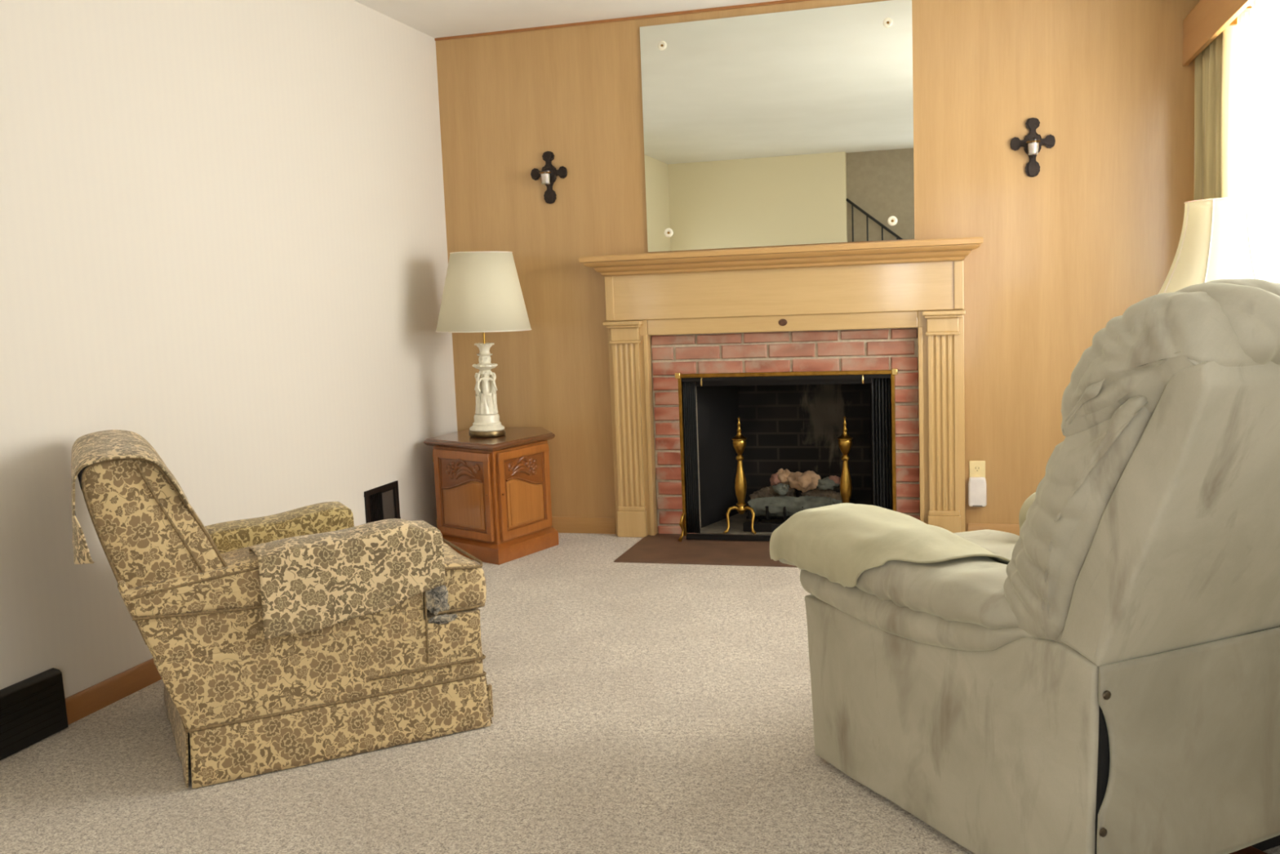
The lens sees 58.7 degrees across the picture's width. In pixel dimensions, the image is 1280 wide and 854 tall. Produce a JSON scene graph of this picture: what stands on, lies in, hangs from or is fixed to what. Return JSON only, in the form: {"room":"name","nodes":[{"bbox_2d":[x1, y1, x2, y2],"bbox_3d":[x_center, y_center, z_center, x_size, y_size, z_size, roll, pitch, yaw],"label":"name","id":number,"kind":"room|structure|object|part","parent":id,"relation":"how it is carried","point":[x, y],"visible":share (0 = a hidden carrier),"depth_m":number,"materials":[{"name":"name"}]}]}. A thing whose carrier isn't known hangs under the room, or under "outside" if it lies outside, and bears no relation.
{"room":"living room","nodes":[
{"label":"living room","id":0,"kind":"room"},
{"bbox_2d":[0,0,457,697],"bbox_3d":[-1.446,-0.471,3.989,0.100,2.400,3.600,0,7,16],"label":"wall","id":1,"kind":"structure","parent":0,"point":[224,246],"depth_m":3.79,"materials":[{"name":"paint"}]},
{"bbox_2d":[0,667,68,759],"bbox_3d":[-1.656,0.771,2.981,0.034,0.169,0.368,0,7,16],"label":"air vent","id":2,"kind":"object","parent":1,"relation":"in","point":[33,708],"visible":1,"depth_m":3.04,"materials":[{"name":"black metal"}]},
{"bbox_2d":[0,683,62,750],"bbox_3d":[-1.641,0.776,2.978,0.002,0.104,0.328,0,7,16],"label":"grille","id":3,"kind":"object","parent":2,"relation":"attached to","point":[29,715],"depth_m":3.03,"materials":[{"name":"black metal"}]},
{"bbox_2d":[65,527,437,724],"bbox_3d":[-1.361,0.691,4.054,0.014,0.072,3.476,0,7,16],"label":"baseboard","id":4,"kind":"structure","parent":1,"relation":"attached to","point":[80,704],"depth_m":3.35,"materials":[{"name":"brown wood"}]},
{"bbox_2d":[364,480,400,523],"bbox_3d":[-1.115,0.348,4.936,0.008,0.188,0.294,0,7,16],"label":"air vent","id":5,"kind":"object","parent":1,"relation":"in","point":[382,502],"visible":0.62,"depth_m":4.94,"materials":[{"name":"brown metal"}]},
{"bbox_3d":[-1.118,0.348,4.937,0.002,0.144,0.224,0,7,16],"label":"plate","id":6,"kind":"part","parent":5,"relation":"part of","materials":[{"name":"black metal"}]},
{"bbox_3d":[-1.102,0.344,4.982,0.004,0.128,0.095,0,7,16],"label":"damper plate","id":7,"kind":"part","parent":5,"relation":"part of","materials":[{"name":"grey metal"}]},
{"bbox_2d":[353,0,782,38],"bbox_3d":[-0.279,-1.563,2.109,4.000,0.100,6.300,0,7,16],"label":"ceiling","id":8,"kind":"structure","parent":0,"point":[436,19],"depth_m":5.03,"materials":[{"name":"paint"}]},
{"bbox_2d":[0,533,1279,853],"bbox_3d":[-0.116,0.890,2.628,4.000,0.100,6.800,0,7,16],"label":"floor","id":9,"kind":"structure","parent":0,"point":[638,708],"depth_m":2.80,"materials":[{"name":"carpet"}]},
{"bbox_2d":[71,429,493,788],"bbox_3d":[-0.991,0.404,3.115,0.984,0.819,0.741,-5,7,-26],"label":"floral armchair","id":10,"kind":"object","parent":9,"relation":"on","point":[304,635],"visible":1,"depth_m":2.81,"materials":[{"name":"beige fabric"}]},
{"bbox_3d":[-1.258,0.325,2.973,0.347,0.592,0.663,-5,7,-26],"label":"backrest","id":11,"kind":"part","parent":10,"relation":"part of","materials":[{"name":"beige fabric"}]},
{"bbox_3d":[-1.287,0.518,2.978,0.138,0.390,0.670,-5,7,-26],"label":"panel","id":12,"kind":"part","parent":10,"relation":"part of","materials":[{"name":"beige fabric"}]},
{"bbox_3d":[-0.902,0.360,2.840,0.731,0.150,0.148,-5,7,-26],"label":"armrest","id":13,"kind":"part","parent":10,"relation":"part of","materials":[{"name":"beige fabric"}]},
{"bbox_3d":[-0.895,0.458,2.853,0.693,0.143,0.123,-5,7,-26],"label":"arm panel","id":14,"kind":"part","parent":10,"relation":"part of","materials":[{"name":"beige fabric"}]},
{"bbox_3d":[-1.088,0.314,3.376,0.444,0.135,0.174,-5,7,-26],"label":"arm","id":15,"kind":"part","parent":10,"relation":"part of"},
{"bbox_3d":[-0.932,0.585,3.163,0.803,0.193,0.695,-5,7,-26],"label":"frame","id":16,"kind":"part","parent":10,"relation":"part of","materials":[{"name":"beige fabric"}]},
{"bbox_3d":[-0.747,0.372,2.919,0.458,0.235,0.174,-5,7,-26],"label":"arm","id":17,"kind":"part","parent":10,"relation":"part of"},
{"bbox_2d":[220,542,486,609],"bbox_3d":[-0.861,0.409,3.184,0.689,0.159,0.697,-5,7,-26],"label":"seat cushion","id":18,"kind":"object","parent":10,"relation":"on","point":[464,588],"depth_m":2.98,"materials":[{"name":"beige fabric"}]},
{"bbox_2d":[423,426,559,564],"bbox_3d":[-0.675,0.299,5.263,0.557,0.526,0.670,0,7,16],"label":"end table","id":19,"kind":"object","parent":9,"relation":"on","point":[493,494],"visible":1,"depth_m":5.08,"materials":[{"name":"brown wood"}]},
{"bbox_3d":[-0.790,0.300,5.082,0.317,0.328,0.006,4,9,42],"label":"moulding","id":20,"kind":"part","parent":19,"relation":"part of","materials":[{"name":"brown wood"}]},
{"bbox_3d":[-0.789,0.300,5.082,0.387,0.390,0.019,4,9,42],"label":"door","id":21,"kind":"part","parent":19,"relation":"part of","materials":[{"name":"brown wood"}]},
{"bbox_3d":[-0.789,0.339,5.085,0.281,0.212,0.009,4,9,42],"label":"raised panel","id":22,"kind":"part","parent":19,"relation":"part of","materials":[{"name":"brown wood"}]},
{"bbox_2d":[435,251,531,437],"bbox_3d":[-0.705,-0.374,5.167,0.432,0.832,0.432,-1,6,8],"label":"table lamp","id":23,"kind":"object","parent":19,"relation":"on","point":[482,292],"visible":1,"depth_m":5.01,"materials":[{"name":"fabric"}]},
{"bbox_2d":[475,392,481,413],"bbox_3d":[-0.731,-0.109,5.195,0.046,0.094,0.071,-2,7,-8],"label":"drapery","id":24,"kind":"object","parent":23,"relation":"hanging from","point":[478,395],"depth_m":5.17,"materials":[{"name":"ceramic"}]},
{"bbox_3d":[-0.714,-0.782,5.119,0.280,0.004,0.280,1,7,16],"label":"shade trim","id":25,"kind":"part","parent":23,"relation":"part of","materials":[{"name":"fabric"}]},
{"bbox_3d":[-0.711,-0.610,5.139,0.428,0.347,0.428,1,7,16],"label":"lamp shade","id":26,"kind":"part","parent":23,"relation":"part of","materials":[{"name":"white fabric"}]},
{"bbox_3d":[-0.708,-0.438,5.160,0.432,0.004,0.432,1,7,16],"label":"shade trim","id":27,"kind":"part","parent":23,"relation":"part of","materials":[{"name":"fabric"}]},
{"bbox_3d":[-0.708,-0.440,5.160,0.028,0.138,0.028,1,7,16],"label":"lamp stem","id":28,"kind":"part","parent":23,"relation":"part of","materials":[{"name":"gold metal"}]},
{"bbox_2d":[480,392,493,413],"bbox_3d":[-0.698,-0.107,5.170,0.071,0.094,0.046,-2,7,-8],"label":"drapery","id":29,"kind":"object","parent":23,"relation":"hanging from","point":[486,399],"depth_m":5.16,"materials":[{"name":"ceramic"}]},
{"bbox_2d":[490,392,497,413],"bbox_3d":[-0.673,-0.111,5.203,0.046,0.094,0.071,-2,7,-8],"label":"drapery","id":30,"kind":"object","parent":23,"relation":"hanging from","point":[494,409],"depth_m":5.18,"materials":[{"name":"ceramic"}]},
{"bbox_3d":[-0.517,0.286,5.111,0.019,0.390,0.365,2,8,32],"label":"door","id":31,"kind":"part","parent":19,"relation":"part of","materials":[{"name":"brown wood"}]},
{"bbox_3d":[-0.514,0.325,5.114,0.009,0.212,0.259,2,8,32],"label":"raised panel","id":32,"kind":"part","parent":19,"relation":"part of","materials":[{"name":"brown wood"}]},
{"bbox_3d":[-0.516,0.286,5.110,0.006,0.328,0.295,2,8,32],"label":"moulding","id":33,"kind":"part","parent":19,"relation":"part of","materials":[{"name":"brown wood"}]},
{"bbox_2d":[613,533,797,567],"bbox_3d":[0.594,0.552,5.007,1.305,0.026,0.581,0,7,16],"label":"hearth slab","id":34,"kind":"object","parent":9,"relation":"on","point":[660,548],"visible":0.38,"depth_m":5.01,"materials":[{"name":"stone"}]},
{"bbox_2d":[675,368,897,541],"bbox_3d":[0.648,0.136,5.088,0.992,0.774,0.082,0,7,16],"label":"fireplace screen","id":35,"kind":"object","parent":34,"relation":"on","point":[882,381],"visible":0.82,"depth_m":5.06,"materials":[{"name":"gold metal"}]},
{"bbox_2d":[682,381,700,533],"bbox_3d":[0.236,0.138,5.239,0.063,0.710,0.019,0,7,16],"label":"curtain","id":36,"kind":"object","parent":35,"relation":"hanging from","point":[691,497],"depth_m":5.24,"materials":[{"name":"black metal"}]},
{"bbox_3d":[0.640,-0.220,5.068,0.938,0.019,0.016,0,7,16],"label":"curtain rail","id":37,"kind":"part","parent":35,"relation":"part of","materials":[{"name":"gold metal"}]},
{"bbox_2d":[871,377,892,510],"bbox_3d":[1.065,0.133,5.002,0.088,0.710,0.019,0,7,16],"label":"curtain","id":38,"kind":"object","parent":35,"relation":"hanging from","point":[881,388],"depth_m":4.99,"materials":[{"name":"black metal"}]},
{"bbox_2d":[650,327,919,534],"bbox_3d":[0.731,0.005,5.501,1.225,0.951,0.582,0,7,16],"label":"brick fireplace","id":39,"kind":"object","parent":9,"relation":"on","point":[794,425],"depth_m":5.41,"materials":[{"name":"red brick"}]},
{"bbox_2d":[724,417,756,533],"bbox_3d":[0.510,0.207,5.491,0.156,0.548,0.396,0,7,16],"label":"andiron","id":40,"kind":"object","parent":39,"relation":"on","point":[739,442],"visible":0.98,"depth_m":5.34,"materials":[{"name":"gold metal"}]},
{"bbox_3d":[0.433,0.435,5.374,0.093,0.126,0.034,-5,7,-21],"label":"leg","id":41,"kind":"part","parent":40,"relation":"part of","materials":[{"name":"gold metal"}]},
{"bbox_3d":[0.471,0.182,5.352,0.072,0.463,0.072,0,7,16],"label":"post","id":42,"kind":"part","parent":40,"relation":"part of","materials":[{"name":"gold metal"}]},
{"bbox_3d":[0.517,0.435,5.350,0.034,0.126,0.093,-7,8,-37],"label":"leg","id":43,"kind":"part","parent":40,"relation":"part of","materials":[{"name":"gold metal"}]},
{"bbox_3d":[0.717,0.471,5.322,0.470,0.042,0.042,0,7,16],"label":"gas burner","id":44,"kind":"part","parent":39,"relation":"part of","materials":[{"name":"black metal"}]},
{"bbox_2d":[749,484,795,499],"bbox_3d":[0.640,0.335,5.494,0.226,0.123,0.092,-1,7,12],"label":"log","id":45,"kind":"object","parent":39,"relation":"on","point":[767,491],"visible":0.35,"depth_m":5.46,"materials":[{"name":"grey wood"}]},
{"bbox_2d":[769,473,781,485],"bbox_3d":[0.654,0.256,5.469,0.059,0.070,0.062,-4,7,-17],"label":"rock","id":46,"kind":"object","parent":45,"relation":"on","point":[774,480],"visible":0.85,"depth_m":5.45,"materials":[{"name":"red stone"}]},
{"bbox_2d":[776,468,791,484],"bbox_3d":[0.695,0.241,5.463,0.086,0.083,0.087,-6,8,-33],"label":"rock","id":47,"kind":"object","parent":45,"relation":"on","point":[783,474],"visible":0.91,"depth_m":5.44,"materials":[{"name":"beige stone"}]},
{"bbox_2d":[786,470,820,492],"bbox_3d":[0.780,0.258,5.419,0.158,0.104,0.104,0,7,16],"label":"rock","id":48,"kind":"object","parent":45,"relation":"on","point":[806,481],"visible":1,"depth_m":5.39,"materials":[{"name":"beige stone"}]},
{"bbox_3d":[0.737,0.472,5.301,0.250,0.036,0.006,0,7,16],"label":"panel","id":49,"kind":"part","parent":39,"relation":"part of","materials":[{"name":"black metal"}]},
{"bbox_3d":[0.754,0.416,5.456,0.480,0.118,0.252,0,7,16],"label":"fire grate","id":50,"kind":"part","parent":39,"relation":"part of","materials":[{"name":"black metal"}]},
{"bbox_2d":[747,495,842,516],"bbox_3d":[0.732,0.377,5.378,0.442,0.108,0.106,0,7,16],"label":"log","id":51,"kind":"object","parent":39,"relation":"on","point":[776,504],"visible":0.69,"depth_m":5.35,"materials":[{"name":"grey wood"}]},
{"bbox_2d":[772,483,789,495],"bbox_3d":[0.670,0.297,5.420,0.080,0.057,0.056,0,7,16],"label":"rock","id":52,"kind":"object","parent":51,"relation":"on","point":[781,489],"visible":1,"depth_m":5.40,"materials":[{"name":"grey stone"}]},
{"bbox_2d":[800,488,842,502],"bbox_3d":[0.874,0.335,5.434,0.208,0.102,0.088,0,7,21],"label":"log","id":53,"kind":"object","parent":39,"relation":"on","point":[815,492],"visible":0.37,"depth_m":5.40,"materials":[{"name":"grey wood"}]},
{"bbox_2d":[817,476,839,489],"bbox_3d":[0.887,0.269,5.395,0.114,0.061,0.065,0,7,16],"label":"rock","id":54,"kind":"object","parent":53,"relation":"on","point":[825,483],"visible":1,"depth_m":5.37,"materials":[{"name":"grey stone"}]},
{"bbox_2d":[828,475,840,484],"bbox_3d":[0.923,0.253,5.394,0.072,0.050,0.053,0,7,16],"label":"rock","id":55,"kind":"object","parent":54,"relation":"on","point":[836,479],"visible":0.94,"depth_m":5.38,"materials":[{"name":"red stone"}]},
{"bbox_2d":[836,415,854,503],"bbox_3d":[0.982,0.204,5.357,0.156,0.548,0.396,0,7,16],"label":"andiron","id":56,"kind":"object","parent":39,"relation":"on","point":[845,440],"visible":0.64,"depth_m":5.20,"materials":[{"name":"gold metal"}]},
{"bbox_2d":[769,278,1279,853],"bbox_3d":[0.940,0.256,2.436,0.880,1.115,1.332,-5,7,-24],"label":"recliner","id":57,"kind":"object","parent":9,"relation":"on","point":[1102,676],"visible":1,"depth_m":1.99,"materials":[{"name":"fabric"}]},
{"bbox_3d":[0.543,0.279,2.597,0.281,0.173,0.716,-5,7,-24],"label":"arm","id":58,"kind":"part","parent":57,"relation":"part of","materials":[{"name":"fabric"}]},
{"bbox_3d":[0.608,0.300,2.455,0.256,0.162,0.990,-5,7,-24],"label":"armrest","id":59,"kind":"part","parent":57,"relation":"part of","materials":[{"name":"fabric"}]},
{"bbox_3d":[0.606,0.586,2.352,0.059,0.488,0.902,-5,7,-24],"label":"panel","id":60,"kind":"part","parent":57,"relation":"part of","materials":[{"name":"fabric"}]},
{"bbox_2d":[954,528,1019,559],"bbox_3d":[0.890,0.364,2.573,0.425,0.150,0.797,-5,7,-24],"label":"armrest","id":61,"kind":"object","parent":57,"relation":"on","point":[1002,544],"depth_m":2.81,"materials":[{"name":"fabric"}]},
{"bbox_3d":[1.147,0.237,2.705,0.281,0.148,0.420,-5,7,-24],"label":"arm","id":62,"kind":"part","parent":57,"relation":"part of","materials":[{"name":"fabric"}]},
{"bbox_2d":[1003,395,1152,640],"bbox_3d":[1.080,0.133,2.097,0.825,0.488,0.354,-5,7,-24],"label":"cushion","id":63,"kind":"object","parent":57,"relation":"on","point":[1080,566],"depth_m":1.89,"materials":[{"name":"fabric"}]},
{"bbox_2d":[1061,291,1271,436],"bbox_3d":[0.838,-0.088,1.836,0.220,0.260,0.315,-5,7,-24],"label":"cushion","id":64,"kind":"object","parent":57,"relation":"on","point":[1176,363],"depth_m":1.72,"materials":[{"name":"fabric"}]},
{"bbox_2d":[1203,278,1279,296],"bbox_3d":[1.000,-0.156,1.953,0.302,0.193,0.172,-5,7,-24],"label":"cushion","id":65,"kind":"object","parent":57,"relation":"on","point":[1273,287],"depth_m":1.90,"materials":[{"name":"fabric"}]},
{"bbox_3d":[1.014,0.792,2.403,0.060,0.051,0.720,-5,7,-24],"label":"rail","id":66,"kind":"part","parent":57,"relation":"part of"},
{"bbox_3d":[0.946,0.598,2.492,0.700,0.370,0.810,-5,7,-24],"label":"frame","id":67,"kind":"part","parent":57,"relation":"part of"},
{"bbox_2d":[1158,195,1279,293],"bbox_3d":[1.848,-0.030,3.610,0.490,1.359,0.490,0,7,16],"label":"floor lamp","id":68,"kind":"object","parent":9,"relation":"on","point":[1233,237],"visible":0.62,"depth_m":3.43,"materials":[{"name":"beige fabric"}]},
{"bbox_3d":[1.822,-0.703,3.534,0.240,0.004,0.240,0,7,16],"label":"shade trim","id":69,"kind":"part","parent":68,"relation":"part of","materials":[{"name":"fabric"}]},
{"bbox_2d":[435,0,1199,533],"bbox_3d":[0.758,-0.689,5.171,3.694,2.400,0.134,0,7,16],"label":"wall","id":70,"kind":"structure","parent":0,"point":[1065,250],"depth_m":4.93,"materials":[{"name":"brown wood"}]},
{"bbox_2d":[530,151,567,204],"bbox_3d":[-0.439,-1.175,5.348,0.180,0.244,0.087,0,7,16],"label":"sconce","id":71,"kind":"object","parent":70,"relation":"attached to","point":[548,173],"visible":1,"depth_m":5.37,"materials":[{"name":"metal"}]},
{"bbox_2d":[434,0,812,40],"bbox_3d":[0.697,-1.868,4.983,3.494,0.012,0.008,0,7,16],"label":"trim","id":72,"kind":"structure","parent":70,"relation":"attached to","point":[782,1],"depth_m":5.20,"materials":[{"name":"brown wood"}]},
{"bbox_2d":[640,0,914,252],"bbox_3d":[0.598,-1.319,5.071,1.206,1.013,0.020,0,7,16],"label":"wall mirror","id":73,"kind":"object","parent":70,"relation":"attached to","point":[793,127],"visible":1,"depth_m":5.06,"materials":[{"name":"clear glass"}]},
{"bbox_2d":[578,236,983,537],"bbox_3d":[0.622,-0.136,5.122,1.770,1.324,0.192,0,7,16],"label":"fireplace mantel","id":74,"kind":"object","parent":70,"relation":"attached to","point":[912,283],"visible":0.94,"depth_m":5.06,"materials":[{"name":"brown wood"}]},
{"bbox_2d":[578,236,983,276],"bbox_3d":[0.599,-0.748,5.053,1.770,0.092,0.192,0,7,16],"label":"mantel shelf","id":75,"kind":"object","parent":74,"relation":"attached to","point":[945,252],"depth_m":5.00,"materials":[{"name":"brown wood"}]},
{"bbox_3d":[0.629,-0.469,5.153,1.224,0.074,0.050,0,7,16],"label":"architrave","id":76,"kind":"part","parent":74,"relation":"part of","materials":[{"name":"brown wood"}]},
{"bbox_2d":[968,460,985,477],"bbox_3d":[1.485,0.205,5.015,0.068,0.114,0.009,0,7,16],"label":"wall outlet","id":77,"kind":"object","parent":70,"relation":"attached to","point":[976,468],"visible":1,"depth_m":5.01,"materials":[{"name":"beige plastic"}]},
{"bbox_2d":[973,465,981,472],"bbox_3d":[1.484,0.184,5.010,0.033,0.033,0.003,0,7,16],"label":"socket","id":78,"kind":"object","parent":77,"relation":"attached to","point":[976,468],"depth_m":5.01,"materials":[{"name":"beige plastic"}]},
{"bbox_2d":[968,476,986,506],"bbox_3d":[1.482,0.285,5.003,0.077,0.130,0.034,0,7,16],"label":"plug","id":79,"kind":"object","parent":70,"relation":"attached to","point":[977,486],"visible":1,"depth_m":4.99,"materials":[{"name":"white plastic"}]},
{"bbox_2d":[968,523,1019,535],"bbox_3d":[1.961,0.464,4.909,1.050,0.078,0.014,0,7,16],"label":"baseboard","id":80,"kind":"structure","parent":70,"relation":"attached to","point":[1011,528],"depth_m":5.01,"materials":[{"name":"brown wood"}]},
{"bbox_2d":[1009,117,1055,177],"bbox_3d":[1.643,-1.171,4.757,0.180,0.244,0.087,0,7,16],"label":"sconce","id":81,"kind":"object","parent":70,"relation":"attached to","point":[1032,143],"visible":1,"depth_m":4.78,"materials":[{"name":"metal"}]},
{"bbox_3d":[1.653,-0.333,1.712,0.120,2.400,6.300,0,7,16],"label":"wall","id":82,"kind":"structure","parent":0,"visible":0},
{"bbox_2d":[1182,0,1253,66],"bbox_3d":[1.783,-1.329,2.781,0.205,0.178,3.749,0,7,16],"label":"window valance","id":83,"kind":"object","parent":82,"relation":"attached to","point":[1208,19],"depth_m":4.16,"materials":[{"name":"brown wood"}]},
{"bbox_3d":[2.063,-1.462,3.926,0.072,0.145,0.060,0,7,16],"label":"rod bracket","id":84,"kind":"part","parent":83,"relation":"part of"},
{"bbox_3d":[1.751,-1.384,2.800,0.012,0.012,3.680,0,7,16],"label":"track","id":85,"kind":"object","parent":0,"visible":0},
{"bbox_2d":[1193,12,1245,200],"bbox_3d":[2.216,-0.541,4.393,0.097,2.050,0.570,0,7,16],"label":"drape","id":86,"kind":"object","parent":85,"relation":"hanging from","point":[1220,68],"visible":0.32,"depth_m":4.14,"materials":[{"name":"fabric"}]}
]}

